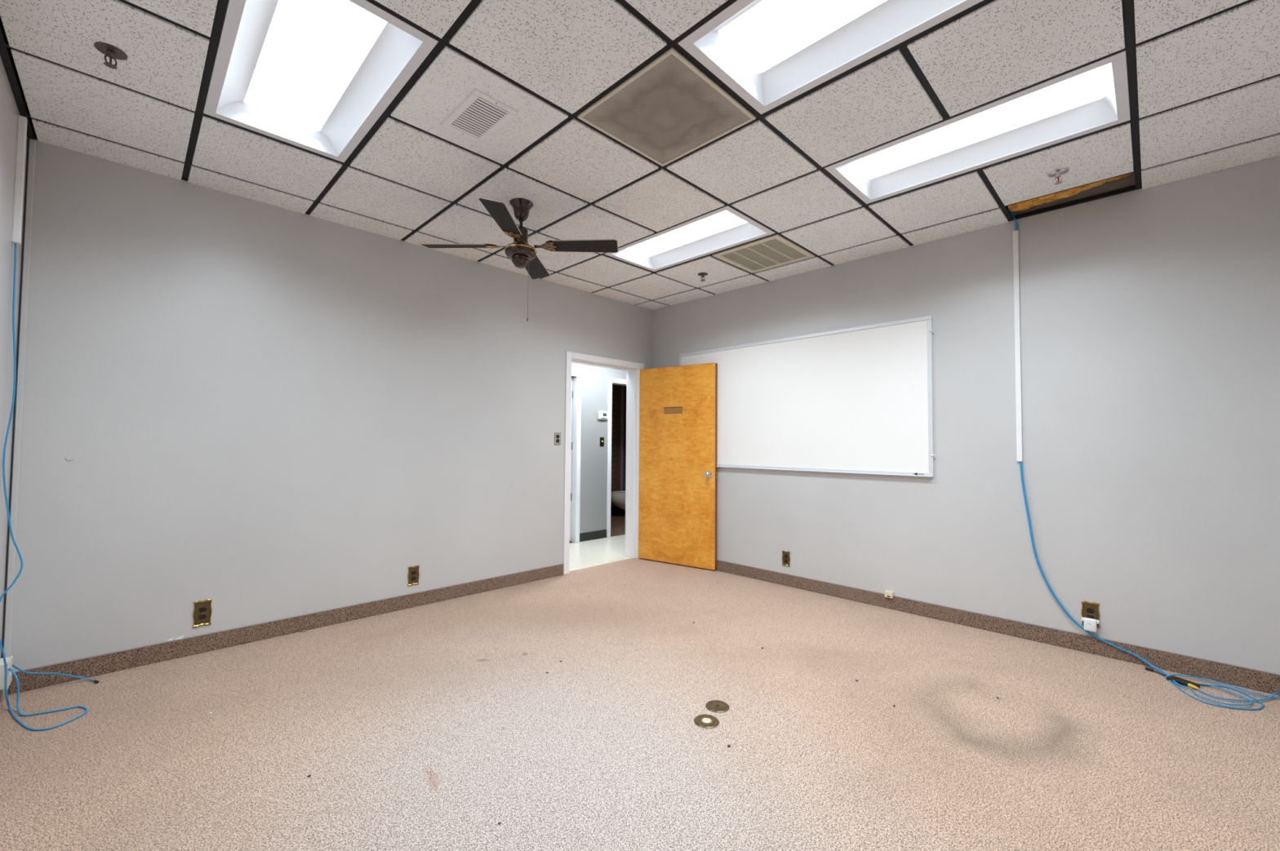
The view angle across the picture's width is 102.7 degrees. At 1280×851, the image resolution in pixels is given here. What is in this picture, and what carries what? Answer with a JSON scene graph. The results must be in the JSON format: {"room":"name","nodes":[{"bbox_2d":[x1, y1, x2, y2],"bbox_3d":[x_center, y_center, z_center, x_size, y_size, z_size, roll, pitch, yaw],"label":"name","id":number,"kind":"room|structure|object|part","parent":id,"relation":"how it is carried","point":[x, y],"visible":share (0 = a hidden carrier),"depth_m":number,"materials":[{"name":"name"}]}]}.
{"room":"empty office room","nodes":[
{"label":"empty office room","id":0,"kind":"room"},
{"bbox_2d":[0,16,28,658],"bbox_3d":[-1.346,-0.324,0.710,0.120,3.150,4.990,2,-3,-45],"label":"wall","id":1,"kind":"structure","parent":0,"point":[9,112],"depth_m":2.29,"materials":[{"name":"grey paint"}]},
{"bbox_2d":[0,689,3,700],"bbox_3d":[-1.350,1.202,0.741,0.013,0.103,4.858,2,-3,-45],"label":"baseboard","id":2,"kind":"structure","parent":1,"relation":"attached to","point":[1,691],"depth_m":2.43,"materials":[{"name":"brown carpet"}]},
{"bbox_2d":[0,655,13,690],"bbox_3d":[-2.948,1.148,2.370,0.048,0.122,0.116,2,-3,-45],"label":"box","id":3,"kind":"object","parent":1,"relation":"attached to","point":[9,660],"visible":0.82,"depth_m":2.34,"materials":[{"name":"white plastic"}]},
{"bbox_3d":[-2.935,1.149,2.384,0.006,0.122,0.116,2,-3,-45],"label":"plate","id":4,"kind":"part","parent":3,"relation":"part of","materials":[{"name":"white plastic"}]},
{"bbox_2d":[1,138,29,658],"bbox_3d":[-3.062,-0.116,2.511,0.003,2.635,0.009,2,-3,-45],"label":"trim","id":5,"kind":"structure","parent":1,"relation":"attached to","point":[28,139],"depth_m":2.51,"materials":[{"name":"black plastic"}]},
{"bbox_2d":[11,115,27,244],"bbox_3d":[-2.839,-1.124,2.344,0.026,0.585,0.034,2,-3,-45],"label":"cover","id":6,"kind":"object","parent":1,"relation":"attached to","point":[21,135],"visible":1,"depth_m":2.33,"materials":[{"name":"white plastic"}]},
{"bbox_2d":[0,116,98,730],"bbox_3d":[-2.719,-0.091,2.397,0.333,2.782,0.546,2,-3,-45],"label":"cable","id":7,"kind":"object","parent":1,"relation":"attached to","point":[15,717],"visible":0.95,"depth_m":2.33,"materials":[{"name":"plastic"}]},
{"bbox_2d":[0,114,653,695],"bbox_3d":[-1.530,-0.203,4.181,4.770,3.150,0.188,2,-3,-45],"label":"wall","id":8,"kind":"structure","parent":0,"point":[264,412],"depth_m":3.20,"materials":[{"name":"grey paint"}]},
{"bbox_2d":[3,138,35,657],"bbox_3d":[-3.053,-0.116,2.520,0.022,2.635,0.010,2,-3,-45],"label":"trim","id":9,"kind":"structure","parent":8,"relation":"attached to","point":[32,144],"depth_m":2.52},
{"bbox_2d":[192,599,212,628],"bbox_3d":[-2.552,1.096,2.988,0.086,0.154,0.008,2,-3,-45],"label":"wall outlet","id":10,"kind":"object","parent":8,"relation":"attached to","point":[202,611],"visible":1,"depth_m":2.99,"materials":[{"name":"gold metal"}]},
{"bbox_2d":[198,614,206,619],"bbox_3d":[-2.551,1.116,2.987,0.035,0.025,0.005,2,-3,-45],"label":"receptacle","id":11,"kind":"object","parent":10,"relation":"attached to","point":[200,616],"depth_m":2.99,"materials":[{"name":"black plastic"}]},
{"bbox_2d":[199,607,206,613],"bbox_3d":[-2.551,1.075,2.988,0.035,0.025,0.005,2,-3,-45],"label":"receptacle","id":12,"kind":"object","parent":10,"relation":"attached to","point":[202,610],"depth_m":2.99,"materials":[{"name":"black plastic"}]},
{"bbox_2d":[8,564,563,694],"bbox_3d":[-1.887,1.300,3.645,3.299,0.103,0.013,2,-3,-45],"label":"baseboard","id":13,"kind":"structure","parent":8,"relation":"attached to","point":[100,664],"depth_m":3.13,"materials":[{"name":"brown carpet"}]},
{"bbox_2d":[407,565,419,586],"bbox_3d":[-1.698,1.127,3.842,0.086,0.146,0.008,2,-3,-45],"label":"wall outlet","id":14,"kind":"object","parent":8,"relation":"attached to","point":[413,575],"visible":1,"depth_m":3.84,"materials":[{"name":"gold metal"}]},
{"bbox_2d":[554,432,560,444],"bbox_3d":[-0.771,0.124,4.795,0.072,0.116,0.008,2,-3,-45],"label":"wall plate","id":15,"kind":"object","parent":8,"relation":"attached to","point":[557,435],"visible":1,"depth_m":4.79,"materials":[{"name":"silver plastic"}]},
{"bbox_2d":[563,351,644,574],"bbox_3d":[-0.410,0.365,5.287,1.052,2.113,0.217,2,-3,-45],"label":"door frame","id":16,"kind":"structure","parent":8,"relation":"attached to","point":[633,369],"depth_m":5.55,"materials":[{"name":"white paint"}]},
{"bbox_3d":[-0.689,0.347,4.866,0.062,2.111,0.016,2,-3,-45],"label":"casing","id":17,"kind":"part","parent":16,"relation":"part of","materials":[{"name":"white paint"}]},
{"bbox_3d":[-0.331,-0.661,5.252,0.932,0.062,0.016,2,-3,-45],"label":"head casing","id":18,"kind":"part","parent":16,"relation":"part of","materials":[{"name":"white paint"}]},
{"bbox_3d":[-0.131,0.381,5.707,0.062,2.111,0.016,2,-3,-45],"label":"casing","id":19,"kind":"part","parent":16,"relation":"part of","materials":[{"name":"white paint"}]},
{"bbox_3d":[0.011,0.377,5.565,0.062,2.111,0.016,2,-3,-45],"label":"casing","id":20,"kind":"part","parent":16,"relation":"part of","materials":[{"name":"white paint"}]},
{"bbox_2d":[571,363,626,533],"bbox_3d":[-0.979,0.202,6.317,5.290,2.500,0.120,2,-3,-45],"label":"wall","id":21,"kind":"structure","parent":0,"point":[594,380],"depth_m":6.61,"materials":[{"name":"grey paint"}]},
{"bbox_2d":[569,377,573,541],"bbox_3d":[-1.198,0.405,6.137,0.933,2.053,0.052,2,-3,-45],"label":"door","id":22,"kind":"structure","parent":21,"relation":"in","point":[571,494],"depth_m":6.45,"materials":[{"name":"white paint"}]},
{"bbox_2d":[569,370,581,542],"bbox_3d":[-1.177,0.375,6.114,1.067,2.136,0.152,2,-3,-45],"label":"door frame","id":23,"kind":"structure","parent":21,"relation":"attached to","point":[576,381],"depth_m":6.42,"materials":[{"name":"white paint"}]},
{"bbox_3d":[-1.121,-0.663,6.103,0.947,0.062,0.016,2,-3,-45],"label":"head casing","id":24,"kind":"part","parent":23,"relation":"part of","materials":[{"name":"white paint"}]},
{"bbox_3d":[-0.773,0.389,6.421,0.062,2.136,0.016,2,-3,-45],"label":"casing","id":25,"kind":"part","parent":23,"relation":"part of","materials":[{"name":"white paint"}]},
{"bbox_2d":[579,529,606,542],"bbox_3d":[-0.601,1.412,6.572,0.456,0.105,0.007,2,-3,-45],"label":"baseboard","id":26,"kind":"structure","parent":21,"relation":"attached to","point":[597,535],"depth_m":6.57,"materials":[{"name":"black plastic"}]},
{"bbox_2d":[600,437,604,446],"bbox_3d":[-0.493,0.213,6.703,0.072,0.120,0.020,2,-3,-45],"label":"light switch","id":27,"kind":"object","parent":21,"relation":"attached to","point":[602,439],"visible":1,"depth_m":6.70,"materials":[{"name":"gold metal"}]},
{"bbox_2d":[597,411,608,419],"bbox_3d":[-0.486,-0.133,6.710,0.164,0.112,0.034,2,-3,-45],"label":"thermostat","id":28,"kind":"object","parent":21,"relation":"attached to","point":[601,415],"visible":1,"depth_m":6.69,"materials":[{"name":"white plastic"}]},
{"bbox_2d":[606,377,626,537],"bbox_3d":[-0.155,0.431,7.134,0.907,2.111,0.152,2,-3,-45],"label":"door frame","id":29,"kind":"structure","parent":21,"relation":"attached to","point":[611,381],"depth_m":6.78,"materials":[{"name":"white paint"}]},
{"bbox_3d":[-0.406,0.417,6.788,0.062,2.111,0.016,2,-3,-45],"label":"casing","id":30,"kind":"part","parent":29,"relation":"part of","materials":[{"name":"white paint"}]},
{"bbox_3d":[-0.099,-0.594,7.122,0.787,0.062,0.016,2,-3,-45],"label":"head casing","id":31,"kind":"part","parent":29,"relation":"part of","materials":[{"name":"white paint"}]},
{"bbox_2d":[610,384,621,508],"bbox_3d":[-1.278,0.263,8.313,2.890,2.513,0.112,2,-3,-45],"label":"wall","id":32,"kind":"structure","parent":0,"point":[616,389],"depth_m":9.09,"materials":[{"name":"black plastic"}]},
{"bbox_2d":[610,507,622,514],"bbox_3d":[-1.292,1.466,8.190,2.770,0.100,0.020,2,-3,-45],"label":"baseboard","id":33,"kind":"structure","parent":32,"relation":"attached to","point":[614,510],"depth_m":9.04,"materials":[{"name":"black plastic"}]},
{"bbox_2d":[620,385,623,490],"bbox_3d":[-0.322,0.257,9.168,0.050,2.400,0.035,2,-3,-45],"label":"trim","id":34,"kind":"structure","parent":32,"relation":"attached to","point":[622,387],"depth_m":9.15,"materials":[{"name":"paint"}]},
{"bbox_2d":[622,386,626,513],"bbox_3d":[0.270,0.296,8.722,0.120,2.500,1.520,2,-3,-45],"label":"wall","id":35,"kind":"structure","parent":0,"point":[624,387],"depth_m":9.18,"materials":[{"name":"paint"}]},
{"bbox_2d":[610,490,625,510],"bbox_3d":[-0.248,1.267,8.645,0.662,0.305,0.390,2,-3,-45],"label":"toilet","id":36,"kind":"object","parent":35,"relation":"attached to","point":[618,497],"visible":0.35,"depth_m":8.42,"materials":[{"name":"white ceramic"}]},
{"bbox_3d":[-0.295,1.122,8.601,0.524,0.018,0.390,2,-3,-45],"label":"seat","id":37,"kind":"part","parent":36,"relation":"part of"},
{"bbox_2d":[0,512,1279,850],"bbox_3d":[-0.003,1.413,4.140,6.930,0.060,7.970,2,-3,-45],"label":"floor","id":38,"kind":"structure","parent":0,"point":[433,726],"depth_m":2.15,"materials":[{"name":"beige carpet"}]},
{"bbox_2d":[693,714,719,728],"bbox_3d":[0.297,1.317,2.284,0.112,0.006,0.112,2,-3,-45],"label":"box","id":39,"kind":"object","parent":38,"relation":"on","point":[704,721],"visible":1,"depth_m":2.28,"materials":[{"name":"gold metal"}]},
{"bbox_2d":[702,718,711,723],"bbox_3d":[0.297,1.316,2.284,0.040,0.002,0.040,1,-2,-22],"label":"socket","id":40,"kind":"object","parent":39,"relation":"attached to","point":[704,720],"depth_m":2.28,"materials":[{"name":"beige plastic"}]},
{"bbox_2d":[705,700,729,712],"bbox_3d":[0.365,1.322,2.414,0.112,0.006,0.112,2,-3,-45],"label":"box","id":41,"kind":"object","parent":38,"relation":"on","point":[715,706],"visible":1,"depth_m":2.41,"materials":[{"name":"gold metal"}]},
{"bbox_2d":[1142,666,1199,689],"bbox_3d":[2.831,1.345,2.733,0.066,0.021,0.256,1,-2,-16],"label":"adapter","id":42,"kind":"object","parent":38,"relation":"on","point":[1184,682],"visible":1,"depth_m":2.68,"materials":[{"name":"black plastic"}]},
{"bbox_2d":[0,0,1279,310],"bbox_3d":[0.244,-1.643,2.467,4.770,0.464,5.175,2,-3,-45],"label":"ceiling","id":43,"kind":"structure","parent":0,"point":[1203,76],"depth_m":2.40,"materials":[{"name":"white tile"}]},
{"bbox_2d":[93,41,127,70],"bbox_3d":[-2.042,-1.417,1.976,0.090,0.060,0.090,0,-2,22],"label":"sprinkler","id":44,"kind":"object","parent":43,"relation":"attached to","point":[113,52],"visible":1,"depth_m":1.97,"materials":[{"name":"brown metal"}]},
{"bbox_2d":[203,0,438,162],"bbox_3d":[-1.386,-1.497,2.147,0.583,0.110,1.192,2,-3,-45],"label":"ceiling lamp","id":45,"kind":"object","parent":43,"relation":"attached to","point":[315,76],"visible":0.96,"depth_m":2.13,"materials":[{"name":"white plastic"}]},
{"bbox_2d":[440,88,518,143],"bbox_3d":[-0.745,-1.420,2.369,0.206,0.012,0.344,2,-3,-45],"label":"ceiling vent","id":46,"kind":"object","parent":43,"relation":"in","point":[480,115],"visible":1,"depth_m":2.35,"materials":[{"name":"white metal"}]},
{"bbox_2d":[420,197,618,321],"bbox_3d":[-0.747,-1.021,3.201,0.957,0.746,0.957,2,-3,-45],"label":"ceiling fan","id":47,"kind":"object","parent":43,"relation":"hanging from","point":[522,255],"visible":1,"depth_m":3.17,"materials":[{"name":"brown wood"}]},
{"bbox_3d":[-1.123,-1.127,3.212,0.455,0.006,0.136,0,10,1],"label":"blade","id":48,"kind":"part","parent":47,"relation":"part of","materials":[{"name":"brown wood"}]},
{"bbox_3d":[-0.752,-1.137,2.828,0.136,0.006,0.455,12,-2,1],"label":"blade","id":49,"kind":"part","parent":47,"relation":"part of","materials":[{"name":"brown wood"}]},
{"bbox_3d":[-0.746,-1.165,3.206,0.192,0.137,0.192,2,-3,-45],"label":"motor","id":50,"kind":"part","parent":47,"relation":"part of","materials":[{"name":"brown metal"}]},
{"bbox_3d":[-0.745,-1.259,3.209,0.034,0.070,0.034,2,-3,-45],"label":"down rod","id":51,"kind":"part","parent":47,"relation":"part of","materials":[{"name":"brown metal"}]},
{"bbox_3d":[-0.739,-1.111,3.582,0.136,0.006,0.455,-12,-2,1],"label":"blade","id":52,"kind":"part","parent":47,"relation":"part of","materials":[{"name":"brown wood"}]},
{"bbox_3d":[-0.368,-1.121,3.198,0.455,0.006,0.136,0,-14,1],"label":"blade","id":53,"kind":"part","parent":47,"relation":"part of","materials":[{"name":"brown wood"}]},
{"bbox_2d":[577,47,755,166],"bbox_3d":[0.122,-1.421,2.360,0.584,0.014,0.584,2,-3,-45],"label":"ceiling vent","id":54,"kind":"object","parent":43,"relation":"in","point":[668,109],"visible":1,"depth_m":2.32,"materials":[{"name":"beige metal"}]},
{"bbox_2d":[604,205,775,271],"bbox_3d":[0.339,-1.423,3.869,0.583,0.110,1.192,2,-3,-45],"label":"ceiling lamp","id":55,"kind":"object","parent":43,"relation":"attached to","point":[725,228],"visible":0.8,"depth_m":3.90,"materials":[{"name":"white plastic"}]},
{"bbox_2d":[697,272,707,281],"bbox_3d":[0.554,-1.308,4.520,0.090,0.060,0.090,1,-2,-11],"label":"sprinkler","id":56,"kind":"object","parent":43,"relation":"attached to","point":[702,274],"visible":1,"depth_m":4.51,"materials":[{"name":"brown metal"}]},
{"bbox_2d":[711,234,815,273],"bbox_3d":[0.985,-1.361,4.083,0.584,0.024,0.584,2,-3,-45],"label":"ceiling vent","id":57,"kind":"object","parent":43,"relation":"in","point":[757,255],"visible":1,"depth_m":4.06,"materials":[{"name":"beige metal"}]},
{"bbox_2d":[677,0,983,114],"bbox_3d":[0.769,-1.496,1.715,0.583,0.110,1.192,2,-3,-45],"label":"ceiling lamp","id":58,"kind":"object","parent":43,"relation":"attached to","point":[770,53],"visible":0.94,"depth_m":1.96,"materials":[{"name":"white plastic"}]},
{"bbox_2d":[824,50,1130,204],"bbox_3d":[1.632,-1.459,2.576,0.583,0.110,1.192,2,-3,-45],"label":"ceiling lamp","id":59,"kind":"object","parent":43,"relation":"attached to","point":[1093,97],"visible":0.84,"depth_m":2.53,"materials":[{"name":"white plastic"}]},
{"bbox_2d":[1047,168,1068,185],"bbox_3d":[2.287,-1.355,2.800,0.090,0.060,0.090,0,-2,7],"label":"sprinkler","id":60,"kind":"object","parent":43,"relation":"attached to","point":[1057,173],"visible":1,"depth_m":2.79,"materials":[{"name":"silver metal"}]},
{"bbox_2d":[1007,173,1132,212],"bbox_3d":[2.568,-1.486,3.087,0.244,0.201,0.572,2,-3,-45],"label":"insulation batt","id":61,"kind":"object","parent":43,"relation":"attached to","point":[1026,205],"visible":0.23,"depth_m":3.13,"materials":[{"name":"orange glass"}]},
{"bbox_2d":[1006,206,1279,710],"bbox_3d":[2.725,-0.094,2.829,0.408,2.901,1.208,2,-3,-45],"label":"cable","id":62,"kind":"object","parent":43,"relation":"hanging from","point":[1010,211],"visible":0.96,"depth_m":2.75,"materials":[{"name":"plastic"}]},
{"bbox_2d":[652,123,1279,674],"bbox_3d":[1.943,-0.183,3.994,0.120,3.150,4.990,2,-3,-45],"label":"wall","id":63,"kind":"structure","parent":0,"point":[1150,317],"depth_m":3.15,"materials":[{"name":"grey paint"}]},
{"bbox_2d":[638,363,717,570],"bbox_3d":[0.376,0.400,5.287,0.927,2.027,0.180,-1,-2,35],"label":"door","id":64,"kind":"structure","parent":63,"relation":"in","point":[678,405],"depth_m":5.24,"materials":[{"name":"brown wood"}]},
{"bbox_3d":[0.343,-0.158,5.303,0.220,0.057,0.003,-1,-2,35],"label":"name plate","id":65,"kind":"part","parent":64,"relation":"part of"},
{"bbox_3d":[0.660,0.482,5.019,0.064,0.064,0.068,-1,-2,35],"label":"knob","id":66,"kind":"part","parent":64,"relation":"part of","materials":[{"name":"silver metal"}]},
{"bbox_2d":[782,551,790,566],"bbox_3d":[1.284,1.171,4.505,0.008,0.132,0.080,2,-3,-45],"label":"wall outlet","id":67,"kind":"object","parent":63,"relation":"attached to","point":[785,555],"visible":1,"depth_m":4.50,"materials":[{"name":"gold metal"}]},
{"bbox_2d":[679,315,935,477],"bbox_3d":[1.269,-0.206,4.561,0.034,1.202,2.423,2,-3,-45],"label":"whiteboard","id":68,"kind":"object","parent":63,"relation":"attached to","point":[859,400],"visible":0.87,"depth_m":4.25,"materials":[{"name":"plastic"}]},
{"bbox_3d":[0.429,-0.170,5.412,0.019,1.116,0.030,2,-3,-45],"label":"frame rail","id":69,"kind":"part","parent":68,"relation":"part of","materials":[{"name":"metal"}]},
{"bbox_3d":[1.275,-0.765,4.590,0.019,0.030,2.413,2,-3,-45],"label":"frame rail","id":70,"kind":"part","parent":68,"relation":"part of","materials":[{"name":"metal"}]},
{"bbox_3d":[1.266,0.380,4.549,0.019,0.030,2.413,2,-3,-45],"label":"frame rail","id":71,"kind":"part","parent":68,"relation":"part of","materials":[{"name":"metal"}]},
{"bbox_3d":[2.113,-0.216,3.727,0.019,1.116,0.030,2,-3,-45],"label":"frame rail","id":72,"kind":"part","parent":68,"relation":"part of","materials":[{"name":"metal"}]},
{"bbox_2d":[884,590,893,598],"bbox_3d":[1.887,1.280,3.881,0.030,0.044,0.056,2,-3,-45],"label":"block","id":73,"kind":"object","parent":63,"relation":"attached to","point":[888,594],"visible":1,"depth_m":3.87,"materials":[{"name":"beige plastic"}]},
{"bbox_2d":[715,560,1279,695],"bbox_3d":[1.856,1.339,3.922,0.013,0.103,4.830,2,-3,-45],"label":"baseboard","id":74,"kind":"structure","parent":63,"relation":"attached to","point":[1242,677],"depth_m":3.25,"materials":[{"name":"brown carpet"}]},
{"bbox_2d":[1013,230,1022,462],"bbox_3d":[2.485,-0.529,3.370,0.016,1.528,0.030,2,-3,-45],"label":"cover","id":75,"kind":"object","parent":63,"relation":"attached to","point":[1015,233],"visible":1,"depth_m":3.36,"materials":[{"name":"white plastic"}]},
{"bbox_2d":[1080,600,1100,628],"bbox_3d":[2.708,1.135,3.080,0.008,0.150,0.086,2,-3,-45],"label":"wall outlet","id":76,"kind":"object","parent":63,"relation":"attached to","point":[1089,610],"visible":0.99,"depth_m":3.08,"materials":[{"name":"gold metal"}]},
{"bbox_2d":[1086,608,1093,613],"bbox_3d":[2.708,1.115,3.080,0.005,0.025,0.035,2,-3,-45],"label":"receptacle","id":77,"kind":"object","parent":76,"relation":"attached to","point":[1088,611],"depth_m":3.08,"materials":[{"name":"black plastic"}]},
{"bbox_2d":[1081,617,1099,632],"bbox_3d":[2.692,1.191,3.063,0.034,0.074,0.080,2,-3,-45],"label":"plug adapter","id":78,"kind":"object","parent":76,"relation":"attached to","point":[1090,624],"visible":1,"depth_m":3.05,"materials":[{"name":"white plastic"}]}
]}

